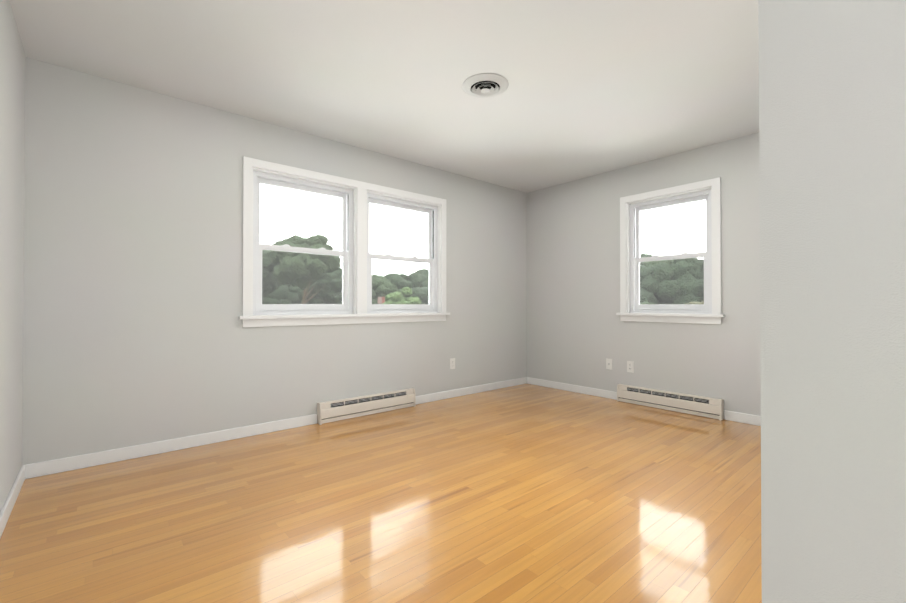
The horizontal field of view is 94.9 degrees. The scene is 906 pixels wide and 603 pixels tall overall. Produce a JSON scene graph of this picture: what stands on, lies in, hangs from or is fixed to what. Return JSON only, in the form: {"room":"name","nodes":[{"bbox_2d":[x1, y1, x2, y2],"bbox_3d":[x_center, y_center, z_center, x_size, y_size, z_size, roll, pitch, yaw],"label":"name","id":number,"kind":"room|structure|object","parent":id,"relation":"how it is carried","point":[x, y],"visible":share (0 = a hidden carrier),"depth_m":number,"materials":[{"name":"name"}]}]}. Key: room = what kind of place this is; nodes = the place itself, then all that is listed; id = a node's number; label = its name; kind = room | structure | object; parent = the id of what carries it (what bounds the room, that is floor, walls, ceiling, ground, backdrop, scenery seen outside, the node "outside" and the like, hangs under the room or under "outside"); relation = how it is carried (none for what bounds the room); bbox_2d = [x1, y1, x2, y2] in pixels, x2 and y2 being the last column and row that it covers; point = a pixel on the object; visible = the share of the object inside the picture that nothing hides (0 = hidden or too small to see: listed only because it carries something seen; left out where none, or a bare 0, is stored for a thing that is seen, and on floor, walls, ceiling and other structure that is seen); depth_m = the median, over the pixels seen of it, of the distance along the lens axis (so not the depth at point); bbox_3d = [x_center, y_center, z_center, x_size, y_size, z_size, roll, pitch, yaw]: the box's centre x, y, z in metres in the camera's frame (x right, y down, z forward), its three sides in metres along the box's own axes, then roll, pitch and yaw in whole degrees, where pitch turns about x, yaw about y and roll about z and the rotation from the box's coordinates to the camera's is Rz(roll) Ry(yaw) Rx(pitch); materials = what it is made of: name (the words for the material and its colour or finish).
{"room":"empty bedroom","nodes":[
{"label":"empty bedroom","id":0,"kind":"room"},
{"bbox_2d":[0,0,25,512],"bbox_3d":[-0.833,-0.214,0.325,0.200,2.440,5.290,0,-1,-41],"label":"wall","id":1,"kind":"structure","parent":0,"point":[12,118],"depth_m":2.04,"materials":[{"name":"grey paint"}]},
{"bbox_2d":[0,464,31,537],"bbox_3d":[-0.815,0.966,0.462,0.017,0.082,5.090,0,-1,-41],"label":"baseboard","id":2,"kind":"structure","parent":1,"relation":"attached to","point":[25,472],"depth_m":2.08,"materials":[{"name":"white wood"}]},
{"bbox_2d":[22,57,526,464],"bbox_3d":[-0.831,-0.186,3.939,4.903,2.440,0.200,0,-1,-41],"label":"wall","id":3,"kind":"structure","parent":0,"point":[135,332],"depth_m":2.90,"materials":[{"name":"grey paint"}]},
{"bbox_2d":[32,414,316,477],"bbox_3d":[-1.799,0.986,2.958,1.708,0.082,0.017,0,-1,-41],"label":"baseboard","id":4,"kind":"structure","parent":3,"relation":"attached to","point":[38,469],"depth_m":2.81,"materials":[{"name":"white wood"}]},
{"bbox_2d":[238,156,449,326],"bbox_3d":[-0.898,-0.446,3.871,2.048,1.294,0.280,0,-1,-41],"label":"window","id":5,"kind":"structure","parent":3,"relation":"in","point":[356,306],"depth_m":3.76,"materials":[{"name":"white wood"}]},
{"bbox_2d":[450,358,454,368],"bbox_3d":[-0.004,0.674,4.502,0.070,0.115,0.008,0,-1,-41],"label":"electrical outlet","id":6,"kind":"object","parent":3,"relation":"attached to","point":[452,363],"visible":1,"depth_m":4.50,"materials":[{"name":"white plastic"}]},
{"bbox_2d":[415,377,527,404],"bbox_3d":[0.272,0.999,4.731,1.785,0.082,0.017,0,-1,-41],"label":"baseboard","id":7,"kind":"structure","parent":3,"relation":"attached to","point":[426,398],"depth_m":4.63,"materials":[{"name":"white wood"}]},
{"bbox_2d":[0,383,761,602],"bbox_3d":[0.889,1.079,1.920,4.903,0.120,5.490,0,-1,-41],"label":"floor","id":8,"kind":"structure","parent":0,"point":[526,493],"depth_m":1.99,"materials":[{"name":"brown wood"}]},
{"bbox_2d":[317,388,414,424],"bbox_3d":[-0.760,0.946,3.812,0.970,0.174,0.068,0,-1,-41],"label":"heater","id":9,"kind":"object","parent":8,"relation":"on","point":[340,409],"visible":1,"depth_m":3.75,"materials":[{"name":"beige metal"}]},
{"bbox_2d":[617,384,723,419],"bbox_3d":[2.039,0.948,3.984,0.068,0.174,0.950,0,-1,-41],"label":"heater","id":10,"kind":"object","parent":8,"relation":"on","point":[708,407],"visible":1,"depth_m":3.91,"materials":[{"name":"beige metal"}]},
{"bbox_2d":[9,0,758,192],"bbox_3d":[0.889,-1.481,1.940,4.903,0.120,5.490,0,-1,-41],"label":"ceiling","id":11,"kind":"structure","parent":0,"point":[595,87],"depth_m":2.52,"materials":[{"name":"paint"}]},
{"bbox_2d":[462,73,508,97],"bbox_3d":[0.212,-1.396,2.726,0.302,0.038,0.302,0,-1,-41],"label":"ceiling vent","id":12,"kind":"object","parent":11,"relation":"in","point":[483,85],"visible":1,"depth_m":2.70,"materials":[{"name":"white"}]},
{"bbox_2d":[527,132,760,415],"bbox_3d":[2.079,-0.184,4.156,0.200,2.440,3.254,0,-1,-41],"label":"wall","id":13,"kind":"structure","parent":0,"point":[579,332],"depth_m":4.29,"materials":[{"name":"grey paint"}]},
{"bbox_2d":[528,377,616,399],"bbox_3d":[1.351,1.000,4.833,0.013,0.082,1.225,0,-1,-41],"label":"baseboard","id":14,"kind":"structure","parent":13,"relation":"attached to","point":[540,382],"depth_m":4.77,"materials":[{"name":"white wood"}]},
{"bbox_2d":[606,358,611,369],"bbox_3d":[1.670,0.670,4.457,0.020,0.115,0.070,0,-1,-41],"label":"outlet","id":15,"kind":"object","parent":13,"relation":"attached to","point":[608,363],"visible":1,"depth_m":4.46,"materials":[{"name":"white plastic"}]},
{"bbox_2d":[627,361,633,372],"bbox_3d":[1.827,0.672,4.283,0.008,0.115,0.070,0,-1,-41],"label":"electrical outlet","id":16,"kind":"object","parent":13,"relation":"attached to","point":[630,366],"visible":1,"depth_m":4.28,"materials":[{"name":"white plastic"}]},
{"bbox_2d":[616,177,724,323],"bbox_3d":[2.134,-0.445,4.078,0.280,1.294,0.978,0,-1,-41],"label":"window","id":17,"kind":"structure","parent":13,"relation":"in","point":[632,308],"depth_m":4.02,"materials":[{"name":"white wood"}]},
{"bbox_2d":[724,410,760,425],"bbox_3d":[2.705,0.988,3.248,0.017,0.082,1.025,0,-1,-41],"label":"baseboard","id":18,"kind":"structure","parent":13,"relation":"attached to","point":[728,415],"depth_m":3.53,"materials":[{"name":"white wood"}]},
{"bbox_2d":[758,0,905,602],"bbox_3d":[2.503,-0.208,1.038,3.610,2.440,2.036,0,-1,-41],"label":"wall","id":19,"kind":"structure","parent":0,"point":[832,141],"depth_m":0.57,"materials":[{"name":"grey paint"}]},
{"label":"outside","id":20,"kind":"structure","parent":0,"visible":0},
{"bbox_3d":[-0.098,4.102,-0.193,300.000,0.200,300.000,0,-1,-41],"label":"ground","id":21,"kind":"structure","parent":20,"visible":0},
{"bbox_2d":[262,250,277,295],"bbox_3d":[-20.017,-0.708,41.675,6.484,10.073,6.462,0,-1,-41],"label":"tree","id":22,"kind":"object","parent":21,"relation":"on","point":[271,277],"depth_m":40.54,"materials":[{"name":"green plant"}]},
{"bbox_2d":[262,281,299,303],"bbox_3d":[-25.180,0.110,56.863,8.202,8.675,6.999,0,-1,-41],"label":"tree","id":23,"kind":"object","parent":21,"relation":"on","point":[294,299],"depth_m":55.86,"materials":[{"name":"green plant"}]},
{"bbox_2d":[269,234,340,303],"bbox_3d":[-13.877,-1.001,38.623,6.014,10.611,6.101,0,-1,-41],"label":"tree","id":24,"kind":"object","parent":21,"relation":"on","point":[288,269],"depth_m":37.27,"materials":[{"name":"green plant"}]},
{"bbox_2d":[297,271,334,303],"bbox_3d":[-17.222,0.043,55.530,7.343,8.787,6.606,0,-1,-41],"label":"tree","id":25,"kind":"object","parent":21,"relation":"on","point":[300,293],"depth_m":52.90,"materials":[{"name":"green plant"}]},
{"bbox_2d":[307,273,341,303],"bbox_3d":[-13.027,0.476,44.734,5.095,7.753,5.126,0,-1,-41],"label":"tree","id":26,"kind":"object","parent":21,"relation":"on","point":[335,291],"depth_m":42.95,"materials":[{"name":"green plant"}]},
{"bbox_2d":[334,268,341,277],"bbox_3d":[-17.602,-0.472,67.684,7.850,10.007,8.189,0,-1,-41],"label":"tree","id":27,"kind":"object","parent":21,"relation":"on","point":[339,275],"depth_m":66.02,"materials":[{"name":"green plant"}]},
{"bbox_2d":[334,289,376,303],"bbox_3d":[-9.872,1.184,42.803,4.074,6.306,4.308,0,-1,-41],"label":"tree","id":28,"kind":"object","parent":21,"relation":"on","point":[339,297],"depth_m":42.21,"materials":[{"name":"green plant"}]},
{"bbox_2d":[378,297,384,303],"bbox_3d":[-7.396,1.931,32.316,10.700,4.650,8.260,0,-1,-44],"label":"house","id":29,"kind":"structure","parent":21,"relation":"on","point":[380,300],"depth_m":33.62,"materials":[{"name":"brick"}]},
{"bbox_2d":[372,275,399,302],"bbox_3d":[-8.453,0.618,47.944,5.367,7.519,5.311,0,-1,-41],"label":"tree","id":30,"kind":"object","parent":21,"relation":"on","point":[381,285],"depth_m":46.19,"materials":[{"name":"green plant"}]},
{"bbox_2d":[373,273,411,296],"bbox_3d":[-8.351,0.264,56.439,6.932,8.360,7.622,0,-1,-41],"label":"tree","id":31,"kind":"object","parent":21,"relation":"on","point":[400,281],"depth_m":55.45,"materials":[{"name":"green plant"}]},
{"bbox_2d":[383,287,421,303],"bbox_3d":[-3.031,1.689,23.279,2.297,4.992,2.268,0,-1,-41],"label":"tree","id":32,"kind":"object","parent":21,"relation":"on","point":[392,298],"depth_m":22.80,"materials":[{"name":"green plant"}]},
{"bbox_2d":[400,273,428,288],"bbox_3d":[-5.351,0.124,59.430,7.306,8.686,7.021,0,-1,-41],"label":"tree","id":33,"kind":"object","parent":21,"relation":"on","point":[416,282],"depth_m":57.70,"materials":[{"name":"green plant"}]},
{"bbox_2d":[408,286,428,303],"bbox_3d":[-2.812,1.063,44.871,5.140,6.580,5.076,0,-1,-41],"label":"tree","id":34,"kind":"object","parent":21,"relation":"on","point":[419,294],"depth_m":43.23,"materials":[{"name":"green plant"}]},
{"bbox_2d":[414,269,428,275],"bbox_3d":[-4.065,-0.503,69.771,8.731,10.102,8.263,0,-1,-41],"label":"tree","id":35,"kind":"object","parent":21,"relation":"on","point":[422,271],"depth_m":69.30,"materials":[{"name":"green plant"}]},
{"bbox_2d":[423,279,428,286],"bbox_3d":[-1.403,0.429,55.883,6.478,8.021,6.837,0,-1,-41],"label":"tree","id":36,"kind":"object","parent":21,"relation":"on","point":[425,282],"depth_m":54.61,"materials":[{"name":"green plant"}]},
{"bbox_2d":[640,253,651,264],"bbox_3d":[18.604,-0.319,43.920,7.539,9.331,7.659,0,-1,-41],"label":"tree","id":37,"kind":"object","parent":21,"relation":"on","point":[642,255],"depth_m":42.10,"materials":[{"name":"green plant"}]},
{"bbox_2d":[640,265,658,303],"bbox_3d":[12.062,0.430,30.485,6.227,7.622,5.964,0,-1,-41],"label":"tree","id":38,"kind":"object","parent":21,"relation":"on","point":[646,285],"depth_m":28.55,"materials":[{"name":"green plant"}]},
{"bbox_2d":[642,260,673,266],"bbox_3d":[16.323,0.319,34.208,6.020,7.902,6.407,0,-1,-41],"label":"tree","id":39,"kind":"object","parent":21,"relation":"on","point":[660,262],"depth_m":32.97,"materials":[{"name":"green plant"}]},
{"bbox_2d":[647,258,703,303],"bbox_3d":[16.739,0.419,29.652,5.943,7.632,6.063,0,-1,-41],"label":"tree","id":40,"kind":"object","parent":21,"relation":"on","point":[660,277],"depth_m":28.51,"materials":[{"name":"green plant"}]},
{"bbox_2d":[687,301,703,303],"bbox_3d":[10.577,2.027,18.937,3.285,4.248,2.839,0,-1,-41],"label":"tree","id":41,"kind":"object","parent":21,"relation":"on","point":[695,302],"depth_m":18.80,"materials":[{"name":"green plant"}]}
]}

